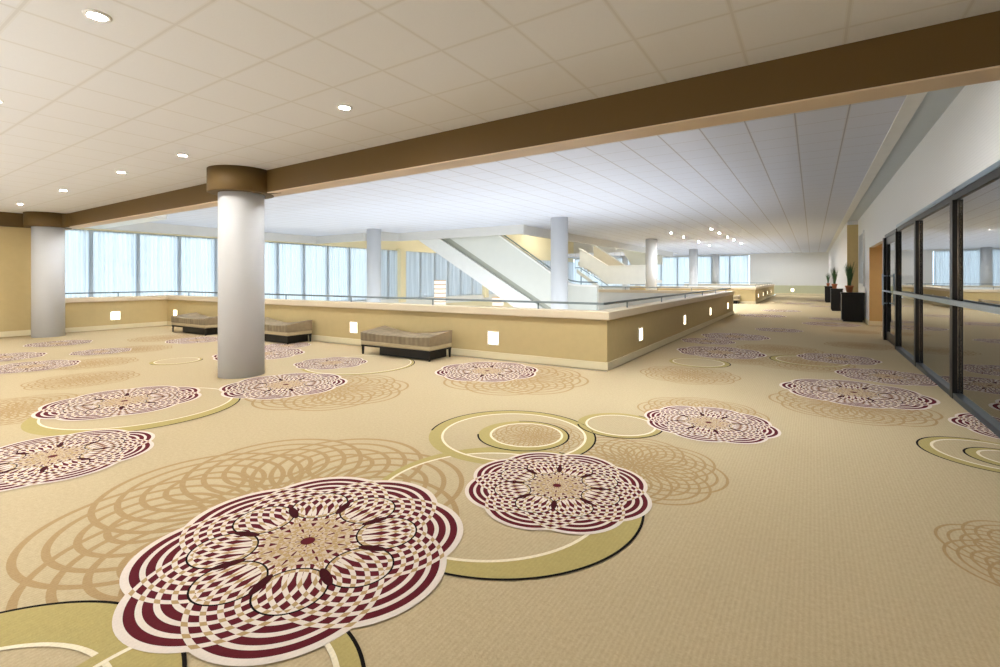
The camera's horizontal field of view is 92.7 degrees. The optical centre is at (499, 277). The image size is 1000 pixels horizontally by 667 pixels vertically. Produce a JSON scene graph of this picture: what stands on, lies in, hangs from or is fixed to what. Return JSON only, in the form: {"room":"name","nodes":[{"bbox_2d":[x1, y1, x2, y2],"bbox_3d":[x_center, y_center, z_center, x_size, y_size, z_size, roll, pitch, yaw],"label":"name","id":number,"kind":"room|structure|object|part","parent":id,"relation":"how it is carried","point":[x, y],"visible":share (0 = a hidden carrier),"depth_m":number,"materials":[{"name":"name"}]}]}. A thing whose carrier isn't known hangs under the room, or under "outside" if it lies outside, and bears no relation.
{"room":"convention center lobby","nodes":[
{"label":"convention center lobby","id":0,"kind":"room"},
{"bbox_2d":[0,226,30,337],"bbox_3d":[-14.948,-0.225,8.478,0.200,3.450,10.800,0,0,33],"label":"wall","id":1,"kind":"structure","parent":0,"point":[15,242],"depth_m":12.20,"materials":[{"name":"paint"}]},
{"bbox_2d":[0,330,30,336],"bbox_3d":[-14.854,1.419,8.416,0.025,0.138,10.800,0,0,33],"label":"baseboard","id":2,"kind":"structure","parent":1,"relation":"attached to","point":[21,332],"depth_m":12.18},
{"bbox_2d":[85,215,166,228],"bbox_3d":[-13.585,-1.930,15.577,5.600,0.140,2.530,0,0,33],"label":"ceiling","id":3,"kind":"structure","parent":0,"point":[161,217],"depth_m":15.99,"materials":[{"name":"white paint"}]},
{"bbox_2d":[78,228,573,306],"bbox_3d":[-4.144,-0.100,35.053,0.550,11.600,45.900,0,0,33],"label":"wall","id":4,"kind":"structure","parent":0,"point":[540,247],"depth_m":32.27,"materials":[{"name":"beige paint"}]},
{"bbox_2d":[65,230,91,297],"bbox_3d":[-15.781,-0.220,17.332,0.100,3.120,1.500,0,0,33],"label":"curtain","id":5,"kind":"object","parent":4,"relation":"hanging from","point":[78,243],"visible":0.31,"depth_m":17.65,"materials":[{"name":"fabric"}]},
{"bbox_2d":[92,231,138,296],"bbox_3d":[-14.959,-0.220,18.587,0.100,3.120,1.500,0,0,33],"label":"curtain","id":6,"kind":"object","parent":4,"relation":"hanging from","point":[115,255],"visible":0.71,"depth_m":18.57,"materials":[{"name":"fabric"}]},
{"bbox_2d":[139,234,179,295],"bbox_3d":[-14.137,-0.220,19.842,0.100,3.120,1.500,0,0,33],"label":"curtain","id":7,"kind":"object","parent":4,"relation":"hanging from","point":[159,255],"visible":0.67,"depth_m":19.83,"materials":[{"name":"fabric"}]},
{"bbox_2d":[180,237,216,295],"bbox_3d":[-13.315,-0.220,21.096,0.100,3.120,1.500,0,0,33],"label":"curtain","id":8,"kind":"object","parent":4,"relation":"hanging from","point":[198,256],"visible":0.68,"depth_m":21.09,"materials":[{"name":"fabric"}]},
{"bbox_2d":[217,239,217,296],"bbox_3d":[-12.493,-0.220,22.351,0.100,3.120,1.500,0,0,33],"label":"curtain","id":9,"kind":"object","parent":4,"relation":"hanging from","point":[217,239],"visible":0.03,"depth_m":21.72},
{"bbox_2d":[265,242,277,298],"bbox_3d":[-11.671,-0.220,23.606,0.100,3.120,1.500,0,0,33],"label":"curtain","id":10,"kind":"object","parent":4,"relation":"hanging from","point":[271,249],"visible":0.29,"depth_m":23.96,"materials":[{"name":"fabric"}]},
{"bbox_2d":[278,243,304,299],"bbox_3d":[-10.849,-0.220,24.861,0.100,3.120,1.500,0,0,33],"label":"curtain","id":11,"kind":"object","parent":4,"relation":"hanging from","point":[291,257],"visible":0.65,"depth_m":24.85,"materials":[{"name":"fabric"}]},
{"bbox_2d":[305,245,328,300],"bbox_3d":[-10.027,-0.220,26.115,0.100,3.120,1.500,0,0,33],"label":"curtain","id":12,"kind":"object","parent":4,"relation":"hanging from","point":[316,257],"visible":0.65,"depth_m":26.11,"materials":[{"name":"fabric"}]},
{"bbox_2d":[329,246,349,300],"bbox_3d":[-9.205,-0.220,27.370,0.100,3.120,1.500,0,0,33],"label":"curtain","id":13,"kind":"object","parent":4,"relation":"hanging from","point":[339,257],"visible":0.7,"depth_m":27.36,"materials":[{"name":"fabric"}]},
{"bbox_2d":[350,248,366,300],"bbox_3d":[-8.383,-0.220,28.625,0.100,3.120,1.500,0,0,33],"label":"curtain","id":14,"kind":"object","parent":4,"relation":"hanging from","point":[358,256],"visible":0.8,"depth_m":28.49,"materials":[{"name":"fabric"}]},
{"bbox_2d":[381,250,387,298],"bbox_3d":[-7.561,-0.220,29.880,0.100,3.120,1.500,0,0,33],"label":"curtain","id":15,"kind":"object","parent":4,"relation":"hanging from","point":[384,253],"visible":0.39,"depth_m":30.23,"materials":[{"name":"fabric"}]},
{"bbox_2d":[105,222,672,256],"bbox_3d":[-0.022,-2.200,29.812,12.510,0.680,36.350,0,0,33],"label":"trim","id":16,"kind":"structure","parent":4,"relation":"attached to","point":[522,229],"depth_m":22.46,"materials":[{"name":"paint"}]},
{"bbox_2d":[388,250,397,296],"bbox_3d":[-6.739,-0.220,31.134,0.100,3.120,1.500,0,0,33],"label":"curtain","id":17,"kind":"object","parent":4,"relation":"hanging from","point":[392,255],"visible":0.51,"depth_m":30.86,"materials":[{"name":"fabric"}]},
{"bbox_2d":[406,251,420,297],"bbox_3d":[-5.917,-0.220,32.389,0.100,3.120,1.500,0,0,33],"label":"curtain","id":18,"kind":"object","parent":4,"relation":"hanging from","point":[413,259],"visible":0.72,"depth_m":32.39,"materials":[{"name":"fabric"}]},
{"bbox_2d":[354,294,498,303],"bbox_3d":[-4.219,1.605,35.102,0.370,0.490,45.900,0,0,33],"label":"trim","id":19,"kind":"structure","parent":4,"relation":"attached to","point":[410,301],"depth_m":33.84,"materials":[{"name":"white paint"}]},
{"bbox_2d":[421,252,434,296],"bbox_3d":[-5.095,-0.220,33.644,0.100,3.120,1.500,0,0,33],"label":"curtain","id":20,"kind":"object","parent":4,"relation":"hanging from","point":[427,259],"visible":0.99,"depth_m":33.64,"materials":[{"name":"fabric"}]},
{"bbox_2d":[435,253,447,295],"bbox_3d":[-4.273,-0.220,34.898,0.100,3.120,1.500,0,0,33],"label":"curtain","id":21,"kind":"object","parent":4,"relation":"hanging from","point":[441,264],"visible":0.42,"depth_m":34.89,"materials":[{"name":"fabric"}]},
{"bbox_2d":[448,261,460,295],"bbox_3d":[-3.451,-0.220,36.153,0.100,3.120,1.500,0,0,33],"label":"curtain","id":22,"kind":"object","parent":4,"relation":"hanging from","point":[454,273],"visible":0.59,"depth_m":36.02,"materials":[{"name":"fabric"}]},
{"bbox_2d":[461,270,471,294],"bbox_3d":[-2.629,-0.220,37.408,0.100,3.120,1.500,0,0,33],"label":"curtain","id":23,"kind":"object","parent":4,"relation":"hanging from","point":[466,280],"visible":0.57,"depth_m":37.34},
{"bbox_2d":[472,278,481,294],"bbox_3d":[-1.807,-0.220,38.663,0.100,3.120,1.500,0,0,33],"label":"curtain","id":24,"kind":"object","parent":4,"relation":"hanging from","point":[476,286],"visible":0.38,"depth_m":38.52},
{"bbox_2d":[543,260,549,268],"bbox_3d":[4.769,-0.220,48.700,0.100,3.120,1.500,0,0,33],"label":"curtain","id":25,"kind":"object","parent":4,"relation":"hanging from","point":[544,261],"visible":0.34,"depth_m":48.82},
{"bbox_2d":[569,262,573,283],"bbox_3d":[8.057,-0.220,53.719,0.100,3.120,1.500,0,0,33],"label":"curtain","id":26,"kind":"object","parent":4,"relation":"hanging from","point":[571,264],"visible":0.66,"depth_m":53.71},
{"bbox_2d":[65,289,734,370],"bbox_3d":[-1.152,1.198,16.517,14.590,1.305,17.730,0,0,33],"label":"wall","id":27,"kind":"structure","parent":0,"point":[605,338],"depth_m":9.91,"materials":[{"name":"beige paint"}]},
{"bbox_2d":[110,311,120,319],"bbox_3d":[-11.240,1.100,13.938,0.022,0.260,0.250,0,0,33],"label":"step light","id":28,"kind":"object","parent":27,"relation":"attached to","point":[114,315],"visible":1,"depth_m":13.94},
{"bbox_2d":[65,291,168,295],"bbox_3d":[-11.275,0.476,14.085,0.050,0.138,2.614,0,0,33],"label":"guard rail","id":29,"kind":"object","parent":27,"relation":"on","point":[131,291],"visible":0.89,"depth_m":14.03,"materials":[{"name":"grey metal"}]},
{"bbox_3d":[-11.275,0.425,14.085,0.050,0.036,2.614,0,0,33],"label":"rail","id":30,"kind":"part","parent":29,"relation":"part of","materials":[{"name":"grey metal"}]},
{"bbox_2d":[350,321,357,333],"bbox_3d":[-3.283,1.110,10.719,0.250,0.260,0.022,0,0,31],"label":"step light","id":31,"kind":"object","parent":27,"relation":"attached to","point":[353,325],"visible":1,"depth_m":10.71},
{"bbox_2d":[169,288,730,308],"bbox_3d":[-0.470,0.476,17.549,14.330,0.138,15.004,0,0,33],"label":"guard rail","id":32,"kind":"object","parent":27,"relation":"on","point":[715,290],"visible":0.9,"depth_m":9.67,"materials":[{"name":"grey metal"}]},
{"bbox_2d":[487,331,498,345],"bbox_3d":[-0.122,1.110,8.811,0.250,0.260,0.022,0,0,31],"label":"step light","id":33,"kind":"object","parent":27,"relation":"attached to","point":[492,336],"visible":1,"depth_m":8.80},
{"bbox_2d":[638,327,642,341],"bbox_3d":[2.700,1.080,9.158,0.022,0.260,0.250,0,0,33],"label":"step light","id":34,"kind":"object","parent":27,"relation":"attached to","point":[640,330],"visible":1,"depth_m":9.14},
{"bbox_2d":[599,286,722,290],"bbox_3d":[7.095,0.476,21.533,5.918,0.138,0.050,0,0,33],"label":"guard rail","id":35,"kind":"object","parent":27,"relation":"on","point":[599,286],"visible":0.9,"depth_m":21.31,"materials":[{"name":"grey metal"}]},
{"bbox_3d":[7.095,0.425,21.533,5.918,0.036,0.050,0,0,33],"label":"rail","id":36,"kind":"part","parent":35,"relation":"part of","materials":[{"name":"grey metal"}]},
{"bbox_2d":[683,315,685,324],"bbox_3d":[4.761,1.080,12.303,0.022,0.260,0.250,0,0,33],"label":"step light","id":37,"kind":"object","parent":27,"relation":"attached to","point":[684,316],"visible":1,"depth_m":12.28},
{"bbox_2d":[0,295,999,666],"bbox_3d":[6.503,1.671,21.742,21.350,0.358,56.500,0,0,33],"label":"floor","id":38,"kind":"structure","parent":0,"point":[772,482],"depth_m":3.06,"materials":[{"name":"beige carpet"}]},
{"bbox_2d":[23,211,71,337],"bbox_3d":[-11.623,-0.075,12.277,1.280,3.150,0.930,0,0,33],"label":"column","id":39,"kind":"structure","parent":38,"relation":"on","point":[47,228],"depth_m":12.01,"materials":[{"name":"paint"}]},
{"bbox_2d":[171,312,217,335],"bbox_3d":[-8.193,1.240,13.042,1.750,0.504,0.660,0,0,31],"label":"bench","id":40,"kind":"object","parent":38,"relation":"on","point":[195,323],"visible":0.89,"depth_m":12.68,"materials":[{"name":"beige fabric"}]},
{"bbox_3d":[-8.193,1.266,13.042,1.746,0.077,0.656,0,0,31],"label":"seat","id":41,"kind":"part","parent":40,"relation":"part of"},
{"bbox_3d":[-8.193,1.320,13.042,1.730,0.030,0.640,0,0,31],"label":"frame","id":42,"kind":"part","parent":40,"relation":"part of","materials":[{"name":"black wood"}]},
{"bbox_2d":[207,165,277,378],"bbox_3d":[-4.015,-0.075,7.412,1.280,3.150,0.930,0,0,33],"label":"column","id":43,"kind":"structure","parent":38,"relation":"on","point":[241,191],"depth_m":7.13,"materials":[{"name":"paint"}]},
{"bbox_2d":[265,317,311,343],"bbox_3d":[-5.339,1.240,11.412,1.750,0.504,0.660,0,0,31],"label":"bench","id":44,"kind":"object","parent":38,"relation":"on","point":[275,330],"visible":0.78,"depth_m":10.99,"materials":[{"name":"beige fabric"}]},
{"bbox_3d":[-5.339,1.266,11.412,1.746,0.077,0.656,0,0,31],"label":"seat","id":45,"kind":"part","parent":44,"relation":"part of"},
{"bbox_3d":[-5.339,1.320,11.412,1.730,0.030,0.640,0,0,31],"label":"frame","id":46,"kind":"part","parent":44,"relation":"part of","materials":[{"name":"black wood"}]},
{"bbox_2d":[360,325,451,361],"bbox_3d":[-1.824,1.240,9.205,1.750,0.504,0.660,0,0,31],"label":"bench","id":47,"kind":"object","parent":38,"relation":"on","point":[429,346],"visible":1,"depth_m":8.90,"materials":[{"name":"beige fabric"}]},
{"bbox_3d":[-1.824,1.320,9.205,1.730,0.030,0.640,0,0,31],"label":"frame","id":48,"kind":"part","parent":47,"relation":"part of","materials":[{"name":"black wood"}]},
{"bbox_3d":[-1.824,1.266,9.205,1.746,0.077,0.656,0,0,31],"label":"seat","id":49,"kind":"part","parent":47,"relation":"part of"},
{"bbox_2d":[419,235,598,309],"bbox_3d":[-0.301,-1.784,22.350,11.000,8.932,2.140,0,0,33],"label":"staircase","id":50,"kind":"structure","parent":38,"relation":"on","point":[495,262],"depth_m":20.75,"materials":[{"name":"white paint"}]},
{"bbox_3d":[-1.286,-1.056,21.943,9.800,5.897,0.100,0,0,33],"label":"skirt panel","id":51,"kind":"part","parent":50,"relation":"part of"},
{"bbox_3d":[-0.795,-3.025,21.597,11.000,6.450,0.060,0,0,33],"label":"handrail","id":52,"kind":"part","parent":50,"relation":"part of","materials":[{"name":"grey metal"}]},
{"bbox_2d":[575,245,662,288],"bbox_3d":[9.562,-0.800,38.208,5.380,4.600,5.600,0,0,33],"label":"staircase","id":53,"kind":"structure","parent":38,"relation":"on","point":[610,270],"depth_m":36.90,"materials":[{"name":"white paint"}]},
{"bbox_3d":[7.048,-0.127,36.746,2.718,1.415,0.069,0,0,33],"label":"handrail","id":54,"kind":"part","parent":53,"relation":"part of","materials":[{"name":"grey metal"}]},
{"bbox_2d":[622,256,627,289],"bbox_3d":[12.675,-0.370,48.362,0.540,3.740,0.540,0,0,33],"label":"column","id":55,"kind":"structure","parent":38,"relation":"on","point":[624,259],"depth_m":48.12,"materials":[{"name":"paint"}]},
{"bbox_2d":[645,239,656,289],"bbox_3d":[8.697,-0.370,27.417,0.640,3.740,0.640,0,0,33],"label":"column","id":56,"kind":"structure","parent":38,"relation":"on","point":[650,244],"depth_m":27.15,"materials":[{"name":"paint"}]},
{"bbox_2d":[689,249,697,286],"bbox_3d":[15.054,-0.370,37.121,0.640,3.740,0.640,0,0,33],"label":"column","id":57,"kind":"structure","parent":38,"relation":"on","point":[693,253],"depth_m":36.86,"materials":[{"name":"paint"}]},
{"bbox_2d":[712,254,719,283],"bbox_3d":[20.276,-0.370,44.818,0.640,3.740,0.640,0,0,33],"label":"column","id":58,"kind":"structure","parent":38,"relation":"on","point":[715,257],"depth_m":44.56,"materials":[{"name":"paint"}]},
{"bbox_2d":[733,295,739,303],"bbox_3d":[13.236,1.240,28.269,1.750,0.504,0.660,0,0,33],"label":"bench","id":59,"kind":"object","parent":38,"relation":"on","point":[736,298],"visible":0.2,"depth_m":27.68,"materials":[{"name":"beige fabric"}]},
{"bbox_2d":[824,286,831,302],"bbox_3d":[20.190,0.998,29.213,0.530,0.995,0.530,0,0,33],"label":"planter box","id":60,"kind":"object","parent":38,"relation":"on","point":[827,288],"visible":0.56,"depth_m":29.05,"materials":[{"name":"black wood"}]},
{"bbox_2d":[826,273,829,285],"bbox_3d":[20.116,0.080,29.262,0.331,0.834,0.304,0,0,33],"label":"potted plant","id":61,"kind":"object","parent":60,"relation":"on","point":[828,276],"visible":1,"depth_m":29.22,"materials":[{"name":"green plant"}]},
{"bbox_2d":[830,288,842,310],"bbox_3d":[15.346,0.988,21.746,0.470,1.015,0.470,0,0,33],"label":"planter box","id":62,"kind":"object","parent":38,"relation":"on","point":[835,292],"visible":0.88,"depth_m":21.59,"materials":[{"name":"black wood"}]},
{"bbox_2d":[830,269,838,287],"bbox_3d":[15.263,-0.025,21.779,0.377,1.004,0.438,0,0,-38],"label":"potted plant","id":63,"kind":"object","parent":62,"relation":"on","point":[834,274],"visible":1,"depth_m":21.74,"materials":[{"name":"green plant"}]},
{"bbox_2d":[840,292,864,321],"bbox_3d":[12.196,0.998,16.518,0.650,0.995,0.650,0,0,33],"label":"planter box","id":64,"kind":"object","parent":38,"relation":"on","point":[852,303],"visible":1,"depth_m":16.27,"materials":[{"name":"black wood"}]},
{"bbox_2d":[844,262,857,291],"bbox_3d":[12.120,-0.062,16.564,0.493,1.119,0.470,0,0,33],"label":"potted plant","id":65,"kind":"object","parent":64,"relation":"on","point":[849,273],"visible":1,"depth_m":16.51,"materials":[{"name":"green plant"}]},
{"bbox_3d":[12.129,0.380,16.561,0.256,0.234,0.256,0,0,33],"label":"pot","id":66,"kind":"part","parent":65,"relation":"part of","materials":[{"name":"ceramic"}]},
{"bbox_2d":[0,0,999,212],"bbox_3d":[-6.024,-1.775,2.620,21.350,0.250,10.780,0,0,33],"label":"ceiling","id":67,"kind":"structure","parent":0,"point":[261,84],"depth_m":3.72,"materials":[{"name":"beige tile"}]},
{"bbox_2d":[0,212,28,227],"bbox_3d":[-14.843,-1.475,8.319,0.150,0.350,10.650,0,0,33],"label":"ceiling beam","id":68,"kind":"structure","parent":67,"relation":"attached to","point":[7,219],"depth_m":12.04,"materials":[{"name":"brown paint"}]},
{"bbox_2d":[82,9,111,22],"bbox_3d":[-2.531,-1.645,2.997,0.148,0.010,0.148,0,0,33],"label":"recessed light","id":69,"kind":"object","parent":67,"relation":"in","point":[96,15],"visible":1,"depth_m":2.99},
{"bbox_2d":[176,154,188,156],"bbox_3d":[-4.259,-1.645,6.401,0.148,0.010,0.148,0,0,33],"label":"recessed light","id":70,"kind":"object","parent":67,"relation":"in","point":[181,155],"visible":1,"depth_m":6.40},
{"bbox_2d":[336,104,351,109],"bbox_3d":[-1.501,-1.645,4.606,0.148,0.010,0.148,0,0,33],"label":"recessed light","id":71,"kind":"object","parent":67,"relation":"in","point":[341,106],"visible":1,"depth_m":4.60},
{"bbox_2d":[65,11,999,229],"bbox_3d":[-3.026,-1.485,7.105,21.250,0.370,0.270,0,0,33],"label":"ceiling beam","id":72,"kind":"structure","parent":67,"relation":"attached to","point":[965,51],"depth_m":4.01,"materials":[{"name":"brown paint"}]},
{"bbox_2d":[149,95,906,257],"bbox_3d":[5.873,-2.415,28.622,23.855,0.350,45.680,0,0,33],"label":"ceiling","id":73,"kind":"structure","parent":0,"point":[787,183],"depth_m":12.35,"materials":[{"name":"white tile"}]},
{"bbox_2d":[574,242,828,294],"bbox_3d":[18.604,-0.100,47.694,24.750,11.600,0.220,0,0,33],"label":"wall","id":74,"kind":"structure","parent":0,"point":[812,268],"depth_m":42.89,"materials":[{"name":"paint"}]},
{"bbox_2d":[574,259,587,284],"bbox_3d":[9.120,-0.610,53.701,1.600,2.980,0.094,0,0,33],"label":"curtain","id":75,"kind":"object","parent":74,"relation":"hanging from","point":[577,277],"visible":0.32,"depth_m":53.91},
{"bbox_2d":[588,272,600,285],"bbox_3d":[10.458,-0.610,52.825,1.600,2.980,0.094,0,0,33],"label":"curtain","id":76,"kind":"object","parent":74,"relation":"hanging from","point":[594,279],"visible":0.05,"depth_m":52.93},
{"bbox_2d":[601,280,614,285],"bbox_3d":[11.796,-0.610,51.948,1.600,2.980,0.094,0,0,33],"label":"curtain","id":77,"kind":"object","parent":74,"relation":"hanging from","point":[602,283],"visible":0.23,"depth_m":52.08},
{"bbox_2d":[615,258,629,285],"bbox_3d":[13.135,-0.610,51.071,1.600,2.980,0.094,0,0,33],"label":"curtain","id":78,"kind":"object","parent":74,"relation":"hanging from","point":[619,259],"visible":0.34,"depth_m":51.23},
{"bbox_2d":[657,265,660,285],"bbox_3d":[15.811,-0.610,49.317,1.600,2.980,0.094,0,0,33],"label":"curtain","id":79,"kind":"object","parent":74,"relation":"hanging from","point":[658,266],"visible":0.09,"depth_m":48.98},
{"bbox_2d":[661,257,676,286],"bbox_3d":[17.150,-0.610,48.441,1.600,2.980,0.094,0,0,33],"label":"curtain","id":80,"kind":"object","parent":74,"relation":"hanging from","point":[669,267],"visible":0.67,"depth_m":48.43,"materials":[{"name":"fabric"}]},
{"bbox_2d":[677,257,688,286],"bbox_3d":[18.488,-0.610,47.564,1.600,2.980,0.094,0,0,33],"label":"curtain","id":81,"kind":"object","parent":74,"relation":"hanging from","point":[682,262],"visible":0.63,"depth_m":47.74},
{"bbox_2d":[698,256,710,283],"bbox_3d":[19.826,-0.610,46.687,1.600,2.980,0.094,0,0,33],"label":"curtain","id":82,"kind":"object","parent":74,"relation":"hanging from","point":[704,263],"visible":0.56,"depth_m":46.61,"materials":[{"name":"fabric"}]},
{"bbox_2d":[711,256,729,283],"bbox_3d":[21.165,-0.610,45.810,1.600,2.980,0.094,0,0,33],"label":"curtain","id":83,"kind":"object","parent":74,"relation":"hanging from","point":[724,260],"visible":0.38,"depth_m":45.64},
{"bbox_2d":[730,256,747,283],"bbox_3d":[22.503,-0.610,44.933,1.600,2.980,0.094,0,0,33],"label":"curtain","id":84,"kind":"object","parent":74,"relation":"hanging from","point":[738,265],"visible":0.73,"depth_m":44.92,"materials":[{"name":"fabric"}]},
{"bbox_2d":[742,255,748,283],"bbox_3d":[22.603,-0.610,45.086,1.600,3.020,0.100,0,0,33],"label":"window","id":85,"kind":"structure","parent":74,"relation":"in","point":[742,255],"depth_m":44.61,"materials":[{"name":"metal"}]},
{"bbox_2d":[774,293,824,294],"bbox_3d":[25.959,1.424,42.726,6.400,0.128,0.030,0,0,33],"label":"baseboard","id":86,"kind":"structure","parent":74,"relation":"attached to","point":[774,293],"depth_m":42.35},
{"bbox_2d":[792,285,826,285],"bbox_3d":[25.975,0.635,42.751,6.400,0.070,0.110,0,0,33],"label":"trim","id":87,"kind":"structure","parent":74,"relation":"attached to","point":[792,285],"depth_m":41.89,"materials":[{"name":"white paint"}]},
{"bbox_2d":[630,284,774,303],"bbox_3d":[16.261,1.198,36.628,7.460,1.305,16.400,0,0,33],"label":"wall","id":88,"kind":"structure","parent":0,"point":[748,294],"depth_m":30.02,"materials":[{"name":"beige paint"}]},
{"bbox_2d":[630,282,769,286],"bbox_3d":[16.199,0.476,36.669,7.359,0.138,16.150,0,0,33],"label":"guard rail","id":89,"kind":"object","parent":88,"relation":"on","point":[684,282],"visible":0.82,"depth_m":31.56,"materials":[{"name":"grey metal"}]},
{"bbox_3d":[16.250,1.427,36.636,7.432,0.123,16.344,0,0,33],"label":"baseboard","id":90,"kind":"part","parent":88,"relation":"part of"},
{"bbox_2d":[847,225,857,291],"bbox_3d":[13.931,-0.300,18.848,0.350,3.600,0.040,0,0,33],"label":"wall pier","id":91,"kind":"object","parent":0,"point":[852,230],"visible":0.5,"depth_m":18.82,"materials":[{"name":"paint"}]},
{"bbox_2d":[869,244,881,325],"bbox_3d":[11.097,0.220,13.382,0.902,2.560,3.550,0,0,33],"label":"wall","id":92,"kind":"structure","parent":0,"point":[875,253],"depth_m":14.95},
{"bbox_2d":[869,321,881,325],"bbox_3d":[11.963,1.419,14.793,0.800,0.138,0.020,0,0,33],"label":"baseboard","id":93,"kind":"structure","parent":92,"relation":"attached to","point":[875,323],"depth_m":14.91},
{"bbox_2d":[829,80,999,330],"bbox_3d":[13.082,-0.545,17.432,0.460,4.090,56.500,0,0,33],"label":"wall","id":94,"kind":"structure","parent":0,"point":[964,141],"depth_m":6.84,"materials":[{"name":"paint"}]},
{"bbox_2d":[858,230,864,285],"bbox_3d":[13.016,-0.685,17.176,0.050,1.930,1.900,0,0,33],"label":"framed panel","id":95,"kind":"object","parent":94,"relation":"attached to","point":[861,236],"visible":1,"depth_m":17.10,"materials":[{"name":"white paint"}]},
{"bbox_3d":[13.024,-0.685,17.171,0.030,1.770,1.740,0,0,33],"label":"panel","id":96,"kind":"part","parent":95,"relation":"part of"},
{"bbox_2d":[864,317,882,336],"bbox_3d":[18.887,1.424,26.420,0.360,0.128,34.900,0,0,33],"label":"baseboard","id":97,"kind":"structure","parent":94,"relation":"attached to","point":[865,319],"depth_m":15.34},
{"bbox_2d":[826,92,926,251],"bbox_3d":[15.800,-2.234,22.178,0.185,0.012,45.580,0,0,33],"label":"trim","id":98,"kind":"structure","parent":94,"relation":"attached to","point":[911,103],"depth_m":8.08,"materials":[{"name":"white paint"}]},
{"bbox_2d":[882,228,898,348],"bbox_3d":[8.861,0.225,10.842,0.180,2.550,2.050,0,0,33],"label":"door","id":99,"kind":"structure","parent":94,"relation":"in","point":[890,276],"depth_m":10.86,"materials":[{"name":"glass"}]},
{"bbox_3d":[8.884,0.260,10.797,0.050,2.440,1.680,0,0,33],"label":"frame","id":100,"kind":"part","parent":99,"relation":"part of","materials":[{"name":"black metal"}]},
{"bbox_3d":[8.909,0.240,10.841,0.012,2.080,1.300,0,0,33],"label":"pane","id":101,"kind":"part","parent":99,"relation":"part of","materials":[{"name":"clear glass"}]},
{"bbox_2d":[893,213,918,366],"bbox_3d":[7.683,0.195,9.014,0.145,2.610,2.420,0,0,33],"label":"window","id":102,"kind":"structure","parent":94,"relation":"in","point":[908,229],"depth_m":8.85,"materials":[{"name":"glass"}]},
{"bbox_3d":[7.639,0.300,9.042,0.040,0.060,2.340,0,0,33],"label":"rail","id":103,"kind":"part","parent":102,"relation":"part of","materials":[{"name":"metal"}]},
{"bbox_3d":[7.740,1.465,9.060,0.100,0.070,2.160,0,0,33],"label":"sill","id":104,"kind":"part","parent":102,"relation":"part of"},
{"bbox_3d":[7.706,-1.080,8.998,0.090,0.060,2.420,0,0,33],"label":"head trim","id":105,"kind":"part","parent":102,"relation":"part of","materials":[{"name":"metal"}]},
{"bbox_3d":[7.741,0.230,9.059,0.012,2.400,2.160,0,0,33],"label":"pane","id":106,"kind":"part","parent":102,"relation":"part of","materials":[{"name":"clear glass"}]},
{"bbox_3d":[7.085,0.265,8.114,0.049,2.470,0.140,0,0,33],"label":"post","id":107,"kind":"part","parent":102,"relation":"part of","materials":[{"name":"black metal"}]},
{"bbox_2d":[848,86,963,220],"bbox_3d":[8.748,-2.400,10.839,0.445,0.280,19.080,0,0,33],"label":"trim","id":108,"kind":"structure","parent":94,"relation":"attached to","point":[934,104],"depth_m":7.73,"materials":[{"name":"paint"}]},
{"bbox_2d":[912,190,957,398],"bbox_3d":[6.354,0.195,6.985,0.145,2.610,2.670,0,0,33],"label":"glass door","id":109,"kind":"structure","parent":94,"relation":"in","point":[938,221],"depth_m":6.71,"materials":[{"name":"glass"}]},
{"bbox_3d":[6.310,0.300,7.014,0.040,0.060,2.590,0,0,33],"label":"rail","id":110,"kind":"part","parent":109,"relation":"part of","materials":[{"name":"metal"}]},
{"bbox_3d":[6.412,1.465,7.031,0.100,0.070,2.410,0,0,33],"label":"sill","id":111,"kind":"part","parent":109,"relation":"part of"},
{"bbox_3d":[6.412,0.230,7.031,0.012,2.400,2.410,0,0,33],"label":"pane","id":112,"kind":"part","parent":109,"relation":"part of","materials":[{"name":"clear glass"}]},
{"bbox_3d":[6.377,-1.080,6.970,0.090,0.060,2.670,0,0,33],"label":"head trim","id":113,"kind":"part","parent":109,"relation":"part of","materials":[{"name":"metal"}]},
{"bbox_3d":[5.687,0.265,5.981,0.049,2.470,0.140,0,0,33],"label":"post","id":114,"kind":"part","parent":109,"relation":"part of","materials":[{"name":"black metal"}]},
{"bbox_2d":[948,160,999,437],"bbox_3d":[4.943,0.195,4.831,0.145,2.610,2.720,0,0,33],"label":"glass door","id":115,"kind":"structure","parent":94,"relation":"in","point":[978,197],"depth_m":5.11,"materials":[{"name":"glass"}]},
{"bbox_3d":[4.899,0.300,4.860,0.040,0.060,2.640,0,0,33],"label":"rail","id":116,"kind":"part","parent":115,"relation":"part of","materials":[{"name":"metal"}]},
{"bbox_3d":[5.000,1.465,4.877,0.100,0.070,2.460,0,0,33],"label":"sill","id":117,"kind":"part","parent":115,"relation":"part of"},
{"bbox_3d":[4.966,-1.080,4.816,0.090,0.060,2.720,0,0,33],"label":"head trim","id":118,"kind":"part","parent":115,"relation":"part of","materials":[{"name":"metal"}]},
{"bbox_3d":[5.670,5.800,29.640,23.000,0.200,44.800,0,0,33],"label":"floor","id":119,"kind":"structure","parent":0,"visible":0},
{"bbox_2d":[367,229,380,301],"bbox_3d":[-5.807,1.730,21.976,0.640,7.940,0.640,0,0,33],"label":"column","id":120,"kind":"structure","parent":119,"relation":"on","point":[373,235],"depth_m":21.71,"materials":[{"name":"paint"}]},
{"bbox_2d":[434,280,445,304],"bbox_3d":[-3.852,2.915,30.617,0.640,5.570,0.640,0,0,33],"label":"lantern","id":121,"kind":"object","parent":119,"relation":"on","point":[439,285],"visible":0.31,"depth_m":30.42,"materials":[{"name":"white wood"}]},
{"bbox_2d":[492,297,503,306],"bbox_3d":[-0.128,3.440,29.732,0.640,4.520,0.640,0,0,33],"label":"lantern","id":122,"kind":"object","parent":119,"relation":"on","point":[494,304],"visible":0.19,"depth_m":29.52,"materials":[{"name":"white"}]},
{"bbox_2d":[551,217,567,308],"bbox_3d":[2.215,1.730,17.797,0.640,7.940,0.640,0,0,33],"label":"column","id":123,"kind":"structure","parent":119,"relation":"on","point":[559,225],"depth_m":17.51,"materials":[{"name":"paint"}]}
]}

